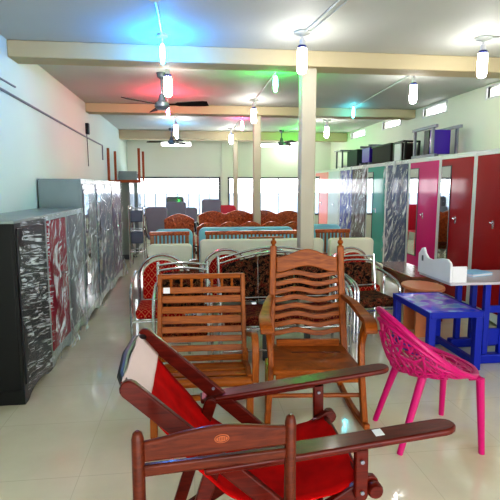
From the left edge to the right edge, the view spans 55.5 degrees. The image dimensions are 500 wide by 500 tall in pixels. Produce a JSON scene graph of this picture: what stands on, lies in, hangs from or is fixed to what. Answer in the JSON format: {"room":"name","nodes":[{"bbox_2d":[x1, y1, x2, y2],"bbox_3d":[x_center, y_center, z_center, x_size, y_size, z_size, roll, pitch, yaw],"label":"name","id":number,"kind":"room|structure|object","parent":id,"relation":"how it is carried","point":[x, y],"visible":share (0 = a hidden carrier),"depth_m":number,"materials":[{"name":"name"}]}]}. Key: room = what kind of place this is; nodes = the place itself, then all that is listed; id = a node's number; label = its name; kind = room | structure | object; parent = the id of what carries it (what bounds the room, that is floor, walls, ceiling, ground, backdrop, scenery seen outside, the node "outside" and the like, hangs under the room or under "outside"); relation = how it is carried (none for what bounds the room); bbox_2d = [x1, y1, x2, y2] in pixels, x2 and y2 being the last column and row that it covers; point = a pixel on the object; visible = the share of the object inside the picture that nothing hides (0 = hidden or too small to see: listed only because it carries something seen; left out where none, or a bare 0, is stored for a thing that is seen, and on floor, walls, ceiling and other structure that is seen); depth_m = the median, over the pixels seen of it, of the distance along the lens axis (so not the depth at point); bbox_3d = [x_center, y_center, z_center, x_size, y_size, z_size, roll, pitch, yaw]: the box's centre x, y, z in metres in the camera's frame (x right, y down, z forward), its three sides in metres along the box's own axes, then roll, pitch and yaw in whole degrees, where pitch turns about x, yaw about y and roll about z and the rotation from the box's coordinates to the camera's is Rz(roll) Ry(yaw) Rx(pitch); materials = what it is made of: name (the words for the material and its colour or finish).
{"room":"furniture store","nodes":[
{"label":"furniture store","id":0,"kind":"room"},
{"bbox_2d":[0,35,127,212],"bbox_3d":[-2.400,-0.636,5.484,0.150,2.820,14.750,-1,8,-7],"label":"wall","id":1,"kind":"structure","parent":0,"point":[34,146],"depth_m":5.24,"materials":[{"name":"paint"}]},
{"bbox_2d":[0,77,15,87],"bbox_3d":[-1.930,-1.249,2.310,0.018,0.026,4.350,-1,8,-7],"label":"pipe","id":2,"kind":"structure","parent":1,"relation":"attached to","point":[2,79],"depth_m":4.27,"materials":[{"name":"silver metal"}]},
{"bbox_2d":[0,87,103,159],"bbox_3d":[-2.205,-1.322,4.533,0.024,0.430,8.811,-1,8,-7],"label":"conduit","id":3,"kind":"object","parent":1,"relation":"attached to","point":[1,89],"depth_m":5.34,"materials":[{"name":"silver metal"}]},
{"bbox_2d":[85,123,89,165],"bbox_3d":[-2.573,-1.672,7.556,0.050,0.670,0.090,-1,8,-7],"label":"switch box","id":4,"kind":"object","parent":1,"relation":"attached to","point":[87,126],"visible":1,"depth_m":7.49,"materials":[{"name":"grey paint"}]},
{"bbox_2d":[119,130,347,141],"bbox_3d":[-0.337,-2.757,11.517,5.500,0.200,0.260,-1,8,-7],"label":"beam","id":5,"kind":"structure","parent":1,"relation":"attached to","point":[123,134],"depth_m":11.34,"materials":[{"name":"paint"}]},
{"bbox_2d":[85,103,415,119],"bbox_3d":[0.111,-2.317,7.972,5.500,0.140,0.260,-1,8,-7],"label":"beam","id":6,"kind":"structure","parent":1,"relation":"attached to","point":[91,108],"depth_m":7.85,"materials":[{"name":"paint"}]},
{"bbox_2d":[7,40,499,77],"bbox_3d":[0.517,-1.886,4.756,5.500,0.150,0.260,-1,8,-7],"label":"beam","id":7,"kind":"structure","parent":1,"relation":"attached to","point":[19,51],"depth_m":4.58,"materials":[{"name":"paint"}]},
{"bbox_2d":[127,140,330,242],"bbox_3d":[-0.504,-1.634,13.012,5.500,2.820,0.150,-1,8,-7],"label":"wall","id":8,"kind":"structure","parent":0,"point":[202,158],"depth_m":12.77,"materials":[{"name":"paint"}]},
{"bbox_2d":[141,177,220,215],"bbox_3d":[-1.956,-1.439,12.799,2.320,1.050,0.080,-1,8,-7],"label":"window","id":9,"kind":"structure","parent":8,"relation":"in","point":[154,178],"depth_m":12.75,"materials":[{"name":"grey paint"}]},
{"bbox_2d":[222,141,226,204],"bbox_3d":[-0.698,-1.615,12.873,0.120,2.820,0.080,-1,8,-7],"label":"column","id":10,"kind":"structure","parent":8,"relation":"attached to","point":[224,181],"depth_m":12.78,"materials":[{"name":"beige paint"}]},
{"bbox_2d":[228,177,297,213],"bbox_3d":[0.431,-1.478,13.095,2.090,1.050,0.080,-1,8,-7],"label":"window","id":11,"kind":"structure","parent":8,"relation":"in","point":[229,178],"depth_m":13.00,"materials":[{"name":"grey paint"}]},
{"bbox_2d":[0,242,499,499],"bbox_3d":[0.494,0.860,5.310,5.900,0.100,16.300,-1,8,-7],"label":"floor","id":12,"kind":"structure","parent":0,"point":[71,440],"depth_m":3.05,"materials":[{"name":"tile"}]},
{"bbox_2d":[0,215,54,405],"bbox_3d":[-1.799,0.400,3.526,0.505,1.280,0.680,-1,8,-7],"label":"cabinet","id":13,"kind":"object","parent":12,"relation":"on","point":[25,328],"visible":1,"depth_m":3.29,"materials":[{"name":"metal"}]},
{"bbox_2d":[0,211,79,367],"bbox_3d":[-1.855,0.314,4.179,0.559,1.280,0.640,-1,8,-7],"label":"cabinet","id":14,"kind":"object","parent":12,"relation":"on","point":[60,314],"visible":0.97,"depth_m":4.13,"materials":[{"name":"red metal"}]},
{"bbox_2d":[21,208,88,341],"bbox_3d":[-1.940,0.228,4.828,0.553,1.280,0.680,-1,8,-7],"label":"cabinet","id":15,"kind":"object","parent":12,"relation":"on","point":[78,303],"visible":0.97,"depth_m":4.75,"materials":[{"name":"grey metal"}]},
{"bbox_2d":[38,179,105,320],"bbox_3d":[-2.027,-0.021,5.521,0.539,1.590,0.730,-1,8,-7],"label":"wardrobe","id":16,"kind":"object","parent":12,"relation":"on","point":[53,193],"visible":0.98,"depth_m":5.22,"materials":[{"name":"grey metal"}]},
{"bbox_2d":[84,190,91,283],"bbox_3d":[-1.817,-0.145,5.328,0.005,1.035,0.197,-1,8,-7],"label":"mirror","id":17,"kind":"object","parent":16,"relation":"attached to","point":[87,228],"depth_m":5.29,"materials":[{"name":"clear glass"}]},
{"bbox_2d":[94,180,118,305],"bbox_3d":[-2.151,-0.148,6.479,0.532,1.590,1.200,-1,8,-7],"label":"wardrobe","id":18,"kind":"object","parent":12,"relation":"on","point":[104,234],"visible":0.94,"depth_m":6.36,"materials":[{"name":"grey metal"}]},
{"bbox_2d":[97,190,102,271],"bbox_3d":[-1.908,-0.240,6.041,0.005,1.035,0.168,-1,8,-7],"label":"mirror","id":19,"kind":"object","parent":18,"relation":"attached to","point":[99,234],"depth_m":5.99,"materials":[{"name":"clear glass"}]},
{"bbox_2d":[110,181,127,286],"bbox_3d":[-2.280,-0.288,7.542,0.543,1.590,0.920,-1,8,-7],"label":"wardrobe","id":20,"kind":"object","parent":12,"relation":"on","point":[115,191],"visible":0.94,"depth_m":7.46,"materials":[{"name":"grey metal"}]},
{"bbox_2d":[120,183,135,258],"bbox_3d":[-2.684,-0.644,10.230,0.415,1.588,0.834,-1,8,-7],"label":"wardrobe","id":21,"kind":"object","parent":12,"relation":"on","point":[126,189],"visible":0.46,"depth_m":9.85,"materials":[{"name":"grey metal"}]},
{"bbox_2d":[107,148,144,182],"bbox_3d":[-2.509,-1.704,9.674,0.625,0.660,0.905,-1,8,-7],"label":"table","id":22,"kind":"object","parent":21,"relation":"on","point":[139,180],"visible":0.83,"depth_m":9.29,"materials":[{"name":"red wood"}]},
{"bbox_2d":[119,171,141,250],"bbox_3d":[-2.804,-0.924,11.316,0.455,1.858,0.794,-1,8,-7],"label":"wardrobe","id":23,"kind":"object","parent":12,"relation":"on","point":[123,175],"visible":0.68,"depth_m":10.90,"materials":[{"name":"grey metal"}]},
{"bbox_2d":[128,205,146,267],"bbox_3d":[-2.137,-0.266,9.048,0.288,1.150,0.428,-1,8,-7],"label":"display stand","id":24,"kind":"object","parent":12,"relation":"on","point":[137,236],"visible":0.96,"depth_m":8.87,"materials":[{"name":"silver metal"}]},
{"bbox_2d":[144,207,166,255],"bbox_3d":[-1.907,-0.347,9.921,0.598,1.081,0.673,-2,8,-16],"label":"office chair","id":25,"kind":"object","parent":12,"relation":"on","point":[155,216],"visible":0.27,"depth_m":10.11,"materials":[{"name":"fabric"}]},
{"bbox_2d":[129,253,190,353],"bbox_3d":[-0.828,0.489,4.463,0.532,0.857,0.509,-1,8,-7],"label":"armchair","id":26,"kind":"object","parent":12,"relation":"on","point":[144,309],"visible":0.59,"depth_m":4.59,"materials":[{"name":"red fabric"}]},
{"bbox_2d":[147,231,188,262],"bbox_3d":[-1.060,0.226,6.270,0.533,0.905,0.420,-1,8,-7],"label":"armchair","id":27,"kind":"object","parent":12,"relation":"on","point":[186,233],"visible":0.3,"depth_m":6.38,"materials":[{"name":"brown wood"}]},
{"bbox_2d":[147,243,191,299],"bbox_3d":[-0.967,0.343,5.782,0.531,0.800,0.445,-1,8,-7],"label":"armchair","id":28,"kind":"object","parent":12,"relation":"on","point":[182,251],"visible":0.24,"depth_m":5.86,"materials":[{"name":"beige fabric"}]},
{"bbox_2d":[154,229,192,258],"bbox_3d":[-1.100,0.155,6.858,0.556,0.890,0.445,-1,8,-7],"label":"armchair","id":29,"kind":"object","parent":12,"relation":"on","point":[158,230],"visible":0.11,"depth_m":6.93,"materials":[{"name":"teal fabric"}]},
{"bbox_2d":[166,197,183,202],"bbox_3d":[-1.871,-0.725,12.123,0.598,1.251,0.694,-2,8,-13],"label":"office chair","id":30,"kind":"object","parent":12,"relation":"on","point":[168,199],"visible":0.17,"depth_m":12.32,"materials":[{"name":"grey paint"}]},
{"bbox_2d":[166,202,185,217],"bbox_3d":[-1.675,-0.489,10.647,0.598,1.171,0.684,0,8,-1],"label":"office chair","id":31,"kind":"object","parent":12,"relation":"on","point":[173,208],"visible":0.2,"depth_m":10.85,"materials":[{"name":"fabric"}]},
{"bbox_2d":[164,214,194,258],"bbox_3d":[-1.125,-0.031,7.578,0.488,1.070,0.425,-1,8,-7],"label":"armchair","id":32,"kind":"object","parent":12,"relation":"on","point":[176,221],"visible":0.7,"depth_m":7.67,"materials":[{"name":"brown wood"}]},
{"bbox_2d":[152,261,213,362],"bbox_3d":[-0.544,0.558,3.891,0.472,0.872,0.474,-1,8,-7],"label":"armchair","id":33,"kind":"object","parent":12,"relation":"on","point":[176,282],"visible":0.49,"depth_m":4.03,"materials":[{"name":"metal"}]},
{"bbox_2d":[186,207,196,250],"bbox_3d":[-1.450,-0.513,11.477,0.598,1.001,0.664,-2,8,-13],"label":"office chair","id":34,"kind":"object","parent":12,"relation":"on","point":[191,212],"visible":0.14,"depth_m":11.70,"materials":[{"name":"fabric"}]},
{"bbox_2d":[150,273,258,438],"bbox_3d":[-0.312,0.650,3.088,0.686,0.912,0.613,-1,8,-5],"label":"chair","id":35,"kind":"object","parent":12,"relation":"on","point":[220,373],"visible":0.69,"depth_m":3.23,"materials":[{"name":"brown wood"}]},
{"bbox_2d":[194,199,220,253],"bbox_3d":[-0.942,-0.539,10.833,0.598,1.221,0.690,1,8,10],"label":"office chair","id":36,"kind":"object","parent":12,"relation":"on","point":[207,204],"visible":0.32,"depth_m":11.03,"materials":[{"name":"fabric"}]},
{"bbox_2d":[131,413,295,499],"bbox_3d":[-0.047,0.918,1.132,0.446,0.882,0.418,-2,8,-13],"label":"wooden chair","id":37,"kind":"object","parent":12,"relation":"on","point":[217,438],"visible":1,"depth_m":1.26,"materials":[{"name":"brown wood"}]},
{"bbox_2d":[221,205,235,213],"bbox_3d":[-0.541,-0.510,11.198,0.480,1.072,0.545,-1,8,-7],"label":"plastic chair","id":38,"kind":"object","parent":12,"relation":"on","point":[225,209],"visible":0.16,"depth_m":11.37,"materials":[{"name":"red plastic"}]},
{"bbox_2d":[233,140,237,209],"bbox_3d":[-0.355,-1.358,11.690,0.110,2.620,0.110,-1,8,-7],"label":"column","id":39,"kind":"structure","parent":12,"relation":"on","point":[235,142],"depth_m":11.57,"materials":[{"name":"paint"}]},
{"bbox_2d":[199,226,292,271],"bbox_3d":[-0.032,0.128,6.989,1.420,0.910,0.445,-1,8,-7],"label":"sofa","id":40,"kind":"object","parent":12,"relation":"on","point":[202,235],"visible":0.14,"depth_m":7.04,"materials":[{"name":"teal fabric"}]},
{"bbox_2d":[197,221,296,261],"bbox_3d":[0.039,0.029,7.580,1.764,0.950,0.425,-1,8,-7],"label":"sofa","id":41,"kind":"object","parent":12,"relation":"on","point":[293,225],"visible":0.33,"depth_m":7.66,"materials":[{"name":"brown wood"}]},
{"bbox_2d":[199,210,296,225],"bbox_3d":[0.036,-0.180,8.671,1.932,1.078,0.425,-1,8,-7],"label":"sofa","id":42,"kind":"object","parent":12,"relation":"on","point":[239,217],"visible":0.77,"depth_m":8.75,"materials":[{"name":"brown wood"}]},
{"bbox_2d":[201,248,297,327],"bbox_3d":[0.013,0.414,5.195,1.082,0.822,0.479,-1,8,-7],"label":"sofa","id":43,"kind":"object","parent":12,"relation":"on","point":[213,263],"visible":0.16,"depth_m":5.28,"materials":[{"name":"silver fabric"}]},
{"bbox_2d":[205,230,296,238],"bbox_3d":[0.071,0.207,6.411,1.329,0.905,0.420,-1,8,-7],"label":"sofa","id":44,"kind":"object","parent":12,"relation":"on","point":[207,233],"visible":0.22,"depth_m":6.50,"materials":[{"name":"brown wood"}]},
{"bbox_2d":[253,116,260,224],"bbox_3d":[0.117,-0.918,8.148,0.125,2.680,0.125,-1,8,-7],"label":"column","id":45,"kind":"structure","parent":12,"relation":"on","point":[256,126],"depth_m":8.03,"materials":[{"name":"paint"}]},
{"bbox_2d":[200,238,329,305],"bbox_3d":[0.178,0.300,5.920,1.580,0.850,0.445,-1,8,-7],"label":"sofa","id":46,"kind":"object","parent":12,"relation":"on","point":[207,246],"visible":0.12,"depth_m":5.96,"materials":[{"name":"beige fabric"}]},
{"bbox_2d":[249,236,282,238],"bbox_3d":[0.200,-0.160,6.033,0.432,0.029,0.040,-1,8,-7],"label":"batten","id":47,"kind":"object","parent":46,"relation":"on","point":[264,236],"visible":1,"depth_m":6.02,"materials":[{"name":"brown wood"}]},
{"bbox_2d":[217,246,352,361],"bbox_3d":[0.286,0.464,4.370,1.172,0.940,0.594,-1,8,-7],"label":"sofa","id":48,"kind":"object","parent":12,"relation":"on","point":[256,269],"visible":0.48,"depth_m":4.54,"materials":[{"name":"fabric"}]},
{"bbox_2d":[117,328,455,499],"bbox_3d":[0.099,0.800,1.837,1.130,0.901,0.633,-1,8,-7],"label":"deck chair","id":49,"kind":"object","parent":12,"relation":"on","point":[325,465],"visible":0.73,"depth_m":1.70,"materials":[{"name":"brown wood"}]},
{"bbox_2d":[296,68,316,328],"bbox_3d":[0.582,-0.490,4.949,0.150,2.670,0.150,-1,8,-7],"label":"column","id":50,"kind":"structure","parent":12,"relation":"on","point":[306,122],"depth_m":4.83,"materials":[{"name":"paint"}]},
{"bbox_2d":[259,237,377,429],"bbox_3d":[0.403,0.495,3.303,0.715,1.150,0.957,0,8,-1],"label":"rocking chair","id":51,"kind":"object","parent":12,"relation":"on","point":[291,357],"visible":0.96,"depth_m":3.30,"materials":[{"name":"brown wood"}]},
{"bbox_2d":[315,170,328,223],"bbox_3d":[2.004,-1.028,11.910,0.555,1.908,1.194,-1,8,-7],"label":"wardrobe","id":52,"kind":"object","parent":12,"relation":"on","point":[322,177],"visible":0.39,"depth_m":11.78,"materials":[{"name":"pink metal"}]},
{"bbox_2d":[315,177,318,223],"bbox_3d":[1.723,-1.251,12.211,0.005,1.244,0.335,-1,8,-7],"label":"mirror","id":53,"kind":"object","parent":52,"relation":"attached to","point":[317,178],"depth_m":12.18,"materials":[{"name":"clear glass"}]},
{"bbox_2d":[314,224,339,252],"bbox_3d":[1.116,0.094,7.130,0.571,0.940,0.445,-1,8,-7],"label":"armchair","id":54,"kind":"object","parent":12,"relation":"on","point":[316,226],"visible":0.06,"depth_m":7.20,"materials":[{"name":"teal fabric"}]},
{"bbox_2d":[315,229,349,254],"bbox_3d":[1.182,0.184,6.548,0.492,0.915,0.420,-1,8,-7],"label":"armchair","id":55,"kind":"object","parent":12,"relation":"on","point":[317,231],"visible":0.27,"depth_m":6.65,"materials":[{"name":"brown wood"}]},
{"bbox_2d":[328,168,339,224],"bbox_3d":[2.131,-0.894,10.902,0.555,1.908,0.844,-1,8,-7],"label":"wardrobe","id":56,"kind":"object","parent":12,"relation":"on","point":[334,177],"visible":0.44,"depth_m":10.78,"materials":[{"name":"grey metal"}]},
{"bbox_2d":[334,150,351,168],"bbox_3d":[2.110,-1.986,10.424,0.420,0.380,0.460,-1,8,-7],"label":"rack","id":57,"kind":"object","parent":56,"relation":"on","point":[337,151],"visible":0.51,"depth_m":10.36,"materials":[{"name":"grey metal"}]},
{"bbox_2d":[339,165,367,237],"bbox_3d":[2.285,-0.734,9.682,0.556,1.910,1.630,-1,8,-7],"label":"wardrobe","id":58,"kind":"object","parent":12,"relation":"on","point":[353,180],"visible":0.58,"depth_m":9.48,"materials":[{"name":"grey metal"}]},
{"bbox_2d":[347,149,367,166],"bbox_3d":[2.293,-1.865,9.696,0.440,0.330,0.608,-1,8,-7],"label":"base cabinet","id":59,"kind":"object","parent":58,"relation":"on","point":[354,157],"visible":0.41,"depth_m":9.52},
{"bbox_2d":[359,144,382,165],"bbox_3d":[2.382,-1.791,8.989,0.460,0.366,0.480,-1,8,-7],"label":"metal stool","id":60,"kind":"object","parent":58,"relation":"on","point":[366,150],"visible":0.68,"depth_m":8.92,"materials":[{"name":"blue metal"}]},
{"bbox_2d":[327,237,382,300],"bbox_3d":[1.329,0.283,6.064,0.592,0.845,0.445,-1,8,-7],"label":"armchair","id":61,"kind":"object","parent":12,"relation":"on","point":[365,244],"visible":0.22,"depth_m":6.12,"materials":[{"name":"beige fabric"}]},
{"bbox_2d":[329,247,384,314],"bbox_3d":[1.221,0.385,5.476,0.512,0.798,0.479,-1,8,-7],"label":"armchair","id":62,"kind":"object","parent":12,"relation":"on","point":[345,248],"visible":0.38,"depth_m":5.57,"materials":[{"name":"silver metal"}]},
{"bbox_2d":[334,254,400,342],"bbox_3d":[1.174,0.471,4.861,0.512,0.796,0.534,-2,8,-15],"label":"armchair","id":63,"kind":"object","parent":12,"relation":"on","point":[357,274],"visible":0.69,"depth_m":4.91,"materials":[{"name":"fabric"}]},
{"bbox_2d":[366,162,386,261],"bbox_3d":[2.440,-0.570,8.457,0.555,1.908,0.854,-1,8,-7],"label":"wardrobe","id":64,"kind":"object","parent":12,"relation":"on","point":[376,189],"visible":0.43,"depth_m":8.32,"materials":[{"name":"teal metal"}]},
{"bbox_2d":[366,172,372,237],"bbox_3d":[2.174,-0.777,8.642,0.005,1.244,0.233,-1,8,-7],"label":"mirror","id":65,"kind":"object","parent":64,"relation":"attached to","point":[369,224],"depth_m":8.61,"materials":[{"name":"clear glass"}]},
{"bbox_2d":[372,143,412,163],"bbox_3d":[2.459,-1.659,8.224,0.420,0.310,0.820,-1,8,-7],"label":"table","id":66,"kind":"object","parent":64,"relation":"on","point":[383,153],"visible":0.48,"depth_m":7.97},
{"bbox_2d":[381,159,409,275],"bbox_3d":[2.546,-0.460,7.621,0.555,1.910,0.840,-1,8,-7],"label":"wardrobe","id":67,"kind":"object","parent":12,"relation":"on","point":[398,172],"visible":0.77,"depth_m":7.52,"materials":[{"name":"grey metal"}]},
{"bbox_2d":[393,140,420,160],"bbox_3d":[2.478,-1.568,7.537,0.285,0.310,0.420,-1,8,-7],"label":"table","id":68,"kind":"object","parent":67,"relation":"on","point":[397,146],"visible":0.84,"depth_m":7.44,"materials":[{"name":"grey metal"}]},
{"bbox_2d":[379,262,443,321],"bbox_3d":[1.909,0.483,5.795,0.400,0.520,1.060,-1,8,-7],"label":"coffee table","id":69,"kind":"object","parent":12,"relation":"on","point":[402,271],"visible":0.4,"depth_m":5.64,"materials":[{"name":"brown wood"}]},
{"bbox_2d":[401,280,444,336],"bbox_3d":[1.770,0.609,4.899,0.400,0.505,0.520,-1,8,-7],"label":"stool","id":70,"kind":"object","parent":12,"relation":"on","point":[412,319],"visible":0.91,"depth_m":4.79,"materials":[{"name":"orange laminate"}]},
{"bbox_2d":[406,155,441,265],"bbox_3d":[2.653,-0.347,6.770,0.555,1.908,0.884,-1,8,-7],"label":"wardrobe","id":71,"kind":"object","parent":12,"relation":"on","point":[424,177],"visible":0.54,"depth_m":6.67,"materials":[{"name":"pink metal"}]},
{"bbox_2d":[407,169,418,254],"bbox_3d":[2.386,-0.555,6.965,0.005,1.244,0.242,-1,8,-7],"label":"mirror","id":72,"kind":"object","parent":71,"relation":"attached to","point":[414,173],"depth_m":6.94,"materials":[{"name":"clear glass"}]},
{"bbox_2d":[411,124,462,158],"bbox_3d":[2.639,-1.525,6.750,0.390,0.426,0.680,-1,8,-7],"label":"metal stool","id":73,"kind":"object","parent":71,"relation":"on","point":[436,142],"visible":0.91,"depth_m":6.62,"materials":[{"name":"metal"}]},
{"bbox_2d":[373,306,484,455],"bbox_3d":[1.049,0.733,2.854,0.592,0.806,0.582,1,8,4],"label":"plastic chair","id":74,"kind":"object","parent":12,"relation":"on","point":[436,365],"visible":1,"depth_m":2.68,"materials":[{"name":"pink plastic"}]},
{"bbox_2d":[392,292,484,369],"bbox_3d":[1.630,0.701,4.213,0.470,0.503,0.730,-1,8,-6],"label":"table","id":75,"kind":"object","parent":12,"relation":"on","point":[435,306],"visible":0.87,"depth_m":3.99,"materials":[{"name":"blue plastic"}]},
{"bbox_2d":[436,151,476,303],"bbox_3d":[2.757,-0.238,5.949,0.555,1.908,0.774,-1,8,-7],"label":"wardrobe","id":76,"kind":"object","parent":12,"relation":"on","point":[458,171],"visible":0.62,"depth_m":5.83,"materials":[{"name":"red metal"}]},
{"bbox_2d":[437,166,450,258],"bbox_3d":[2.494,-0.441,6.106,0.005,1.244,0.209,-1,8,-7],"label":"mirror","id":77,"kind":"object","parent":76,"relation":"attached to","point":[445,195],"depth_m":6.08,"materials":[{"name":"clear glass"}]},
{"bbox_2d":[418,247,499,363],"bbox_3d":[2.115,0.464,4.284,1.022,0.954,0.560,-1,8,-7],"label":"school desk","id":78,"kind":"object","parent":12,"relation":"on","point":[442,270],"visible":0.77,"depth_m":4.07,"materials":[{"name":"blue plastic"}]},
{"bbox_2d":[467,269,492,276],"bbox_3d":[2.029,0.208,4.300,0.250,0.026,0.190,-3,8,-24],"label":"book","id":79,"kind":"object","parent":78,"relation":"on","point":[472,272],"visible":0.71,"depth_m":4.25,"materials":[{"name":"blue paper"}]},
{"bbox_2d":[468,148,499,324],"bbox_3d":[2.849,-0.141,5.221,0.555,1.908,0.694,-1,8,-7],"label":"wardrobe","id":80,"kind":"object","parent":12,"relation":"on","point":[485,243],"visible":0.66,"depth_m":5.23,"materials":[{"name":"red metal"}]},
{"bbox_2d":[0,0,499,132],"bbox_3d":[0.413,-2.130,5.565,5.900,0.120,15.000,-1,8,-7],"label":"ceiling","id":81,"kind":"structure","parent":0,"point":[422,27],"depth_m":4.32,"materials":[{"name":"paint"}]},
{"bbox_2d":[154,2,162,35],"bbox_3d":[-0.523,-1.613,2.211,0.022,0.019,3.900,-1,8,-7],"label":"conduit","id":82,"kind":"object","parent":81,"relation":"attached to","point":[156,3],"visible":1,"depth_m":3.69,"materials":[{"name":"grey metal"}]},
{"bbox_2d":[156,33,167,64],"bbox_3d":[-0.768,-1.757,4.164,0.100,0.250,0.098,-1,8,-7],"label":"bulb","id":83,"kind":"object","parent":81,"relation":"hanging from","point":[158,35],"visible":0.98,"depth_m":4.15,"materials":[{"name":"white glass"}]},
{"bbox_2d":[121,72,208,112],"bbox_3d":[-0.919,-1.856,5.554,0.867,0.420,1.001,1,8,8],"label":"ceiling fan","id":84,"kind":"object","parent":81,"relation":"hanging from","point":[161,104],"visible":0.95,"depth_m":5.53,"materials":[{"name":"grey paint"}]},
{"bbox_2d":[147,128,186,144],"bbox_3d":[-1.908,-2.583,10.813,0.882,0.360,1.019,0,8,-2],"label":"ceiling fan","id":85,"kind":"object","parent":81,"relation":"hanging from","point":[171,141],"visible":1,"depth_m":10.79,"materials":[{"name":"grey paint"}]},
{"bbox_2d":[164,68,171,96],"bbox_3d":[-0.893,-1.842,5.163,0.150,0.345,0.150,-1,8,-7],"label":"bulb","id":86,"kind":"object","parent":81,"relation":"hanging from","point":[167,76],"visible":0.73,"depth_m":5.14,"materials":[{"name":"white glass"}]},
{"bbox_2d":[172,117,179,135],"bbox_3d":[-1.429,-2.372,9.163,0.150,0.345,0.150,-1,8,-7],"label":"bulb","id":87,"kind":"object","parent":81,"relation":"hanging from","point":[174,118],"visible":1,"depth_m":9.13,"materials":[{"name":"white glass"}]},
{"bbox_2d":[228,128,232,143],"bbox_3d":[-0.430,-2.592,10.826,0.150,0.345,0.150,-1,8,-7],"label":"bulb","id":88,"kind":"object","parent":81,"relation":"hanging from","point":[231,129],"visible":1,"depth_m":10.80,"materials":[{"name":"white glass"}]},
{"bbox_2d":[249,99,257,122],"bbox_3d":[0.058,-2.124,7.290,0.150,0.345,0.150,-1,8,-7],"label":"bulb","id":89,"kind":"object","parent":81,"relation":"hanging from","point":[253,108],"visible":1,"depth_m":7.26,"materials":[{"name":"white glass"}]},
{"bbox_2d":[254,72,276,100],"bbox_3d":[0.184,-2.160,6.345,0.022,0.019,1.800,-1,8,-7],"label":"conduit","id":90,"kind":"object","parent":81,"relation":"attached to","point":[274,72],"visible":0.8,"depth_m":6.19,"materials":[{"name":"white plastic"}]},
{"bbox_2d":[273,72,277,91],"bbox_3d":[0.289,-1.918,5.374,0.100,0.250,0.098,-1,8,-7],"label":"bulb","id":91,"kind":"object","parent":81,"relation":"hanging from","point":[275,79],"visible":0.64,"depth_m":5.36,"materials":[{"name":"white glass"}]},
{"bbox_2d":[261,130,295,145],"bbox_3d":[0.623,-2.626,11.138,0.882,0.360,1.019,0,8,3],"label":"ceiling fan","id":92,"kind":"object","parent":81,"relation":"hanging from","point":[281,142],"visible":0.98,"depth_m":11.10,"materials":[{"name":"grey paint"}]},
{"bbox_2d":[294,29,310,73],"bbox_3d":[0.450,-1.701,4.101,0.150,0.345,0.150,-1,8,-7],"label":"bulb","id":93,"kind":"object","parent":81,"relation":"hanging from","point":[302,48],"visible":1,"depth_m":4.07,"materials":[{"name":"white glass"}]},
{"bbox_2d":[305,0,340,31],"bbox_3d":[0.668,-1.741,3.184,0.030,0.010,1.758,-2,8,-13],"label":"conduit","id":94,"kind":"object","parent":81,"relation":"attached to","point":[330,8],"visible":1,"depth_m":3.64,"materials":[{"name":"white plastic"}]},
{"bbox_2d":[323,120,330,137],"bbox_3d":[1.527,-2.411,9.460,0.150,0.345,0.150,-1,8,-7],"label":"bulb","id":95,"kind":"object","parent":81,"relation":"hanging from","point":[326,134],"visible":1,"depth_m":9.43,"materials":[{"name":"white glass"}]},
{"bbox_2d":[311,0,348,31],"bbox_3d":[0.727,-1.741,3.182,0.035,0.010,1.740,-2,8,-13],"label":"conduit","id":96,"kind":"object","parent":81,"relation":"attached to","point":[346,1],"visible":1,"depth_m":3.63,"materials":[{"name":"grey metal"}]},
{"bbox_2d":[350,105,356,117],"bbox_3d":[1.696,-2.268,7.793,0.100,0.190,0.098,-1,8,-7],"label":"bulb","id":97,"kind":"object","parent":81,"relation":"hanging from","point":[351,106],"visible":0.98,"depth_m":7.78,"materials":[{"name":"white glass"}]},
{"bbox_2d":[355,76,408,106],"bbox_3d":[1.803,-2.207,6.696,0.022,0.019,2.102,-1,8,-4],"label":"conduit","id":98,"kind":"object","parent":81,"relation":"attached to","point":[402,79],"visible":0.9,"depth_m":6.45,"materials":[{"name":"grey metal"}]},
{"bbox_2d":[409,76,416,103],"bbox_3d":[1.917,-1.896,5.572,0.150,0.345,0.150,-1,8,-7],"label":"bulb","id":99,"kind":"object","parent":81,"relation":"hanging from","point":[413,86],"visible":0.83,"depth_m":5.55,"materials":[{"name":"white glass"}]},
{"bbox_2d":[475,35,492,77],"bbox_3d":[2.084,-1.721,4.254,0.150,0.345,0.150,-1,8,-7],"label":"bulb","id":100,"kind":"object","parent":81,"relation":"hanging from","point":[483,53],"visible":1,"depth_m":4.23,"materials":[{"name":"white glass"}]},
{"bbox_2d":[330,81,499,168],"bbox_3d":[3.207,-0.728,6.180,0.150,2.820,14.750,-1,8,-7],"label":"wall","id":101,"kind":"structure","parent":0,"point":[479,117],"depth_m":6.99,"materials":[{"name":"paint"}]},
{"bbox_2d":[351,128,365,139],"bbox_3d":[2.510,-2.683,10.992,0.042,0.170,0.960,-1,8,-7],"label":"window","id":102,"kind":"structure","parent":101,"relation":"in","point":[363,128],"depth_m":10.93,"materials":[{"name":"white plastic"}]},
{"bbox_2d":[382,120,400,130],"bbox_3d":[2.740,-2.441,9.172,0.042,0.170,0.860,-1,8,-7],"label":"window","id":103,"kind":"structure","parent":101,"relation":"in","point":[383,123],"depth_m":9.36,"materials":[{"name":"white plastic"}]},
{"bbox_2d":[422,100,447,118],"bbox_3d":[2.945,-2.226,7.549,0.042,0.170,0.760,-1,8,-7],"label":"window","id":104,"kind":"structure","parent":101,"relation":"in","point":[446,101],"depth_m":7.54,"materials":[{"name":"white plastic"}]},
{"bbox_2d":[485,82,499,99],"bbox_3d":[3.139,-2.023,6.015,0.042,0.170,0.440,-1,8,-7],"label":"window","id":105,"kind":"structure","parent":101,"relation":"in","point":[487,97],"depth_m":6.17,"materials":[{"name":"white plastic"}]},
{"label":"outside","id":106,"kind":"structure","parent":0,"visible":0},
{"bbox_2d":[141,193,297,213],"bbox_3d":[-0.513,-1.033,16.166,11.000,1.800,0.200,-1,8,-7],"label":"window","id":107,"kind":"structure","parent":106,"point":[287,201],"depth_m":16.01,"materials":[{"name":"white glass"}]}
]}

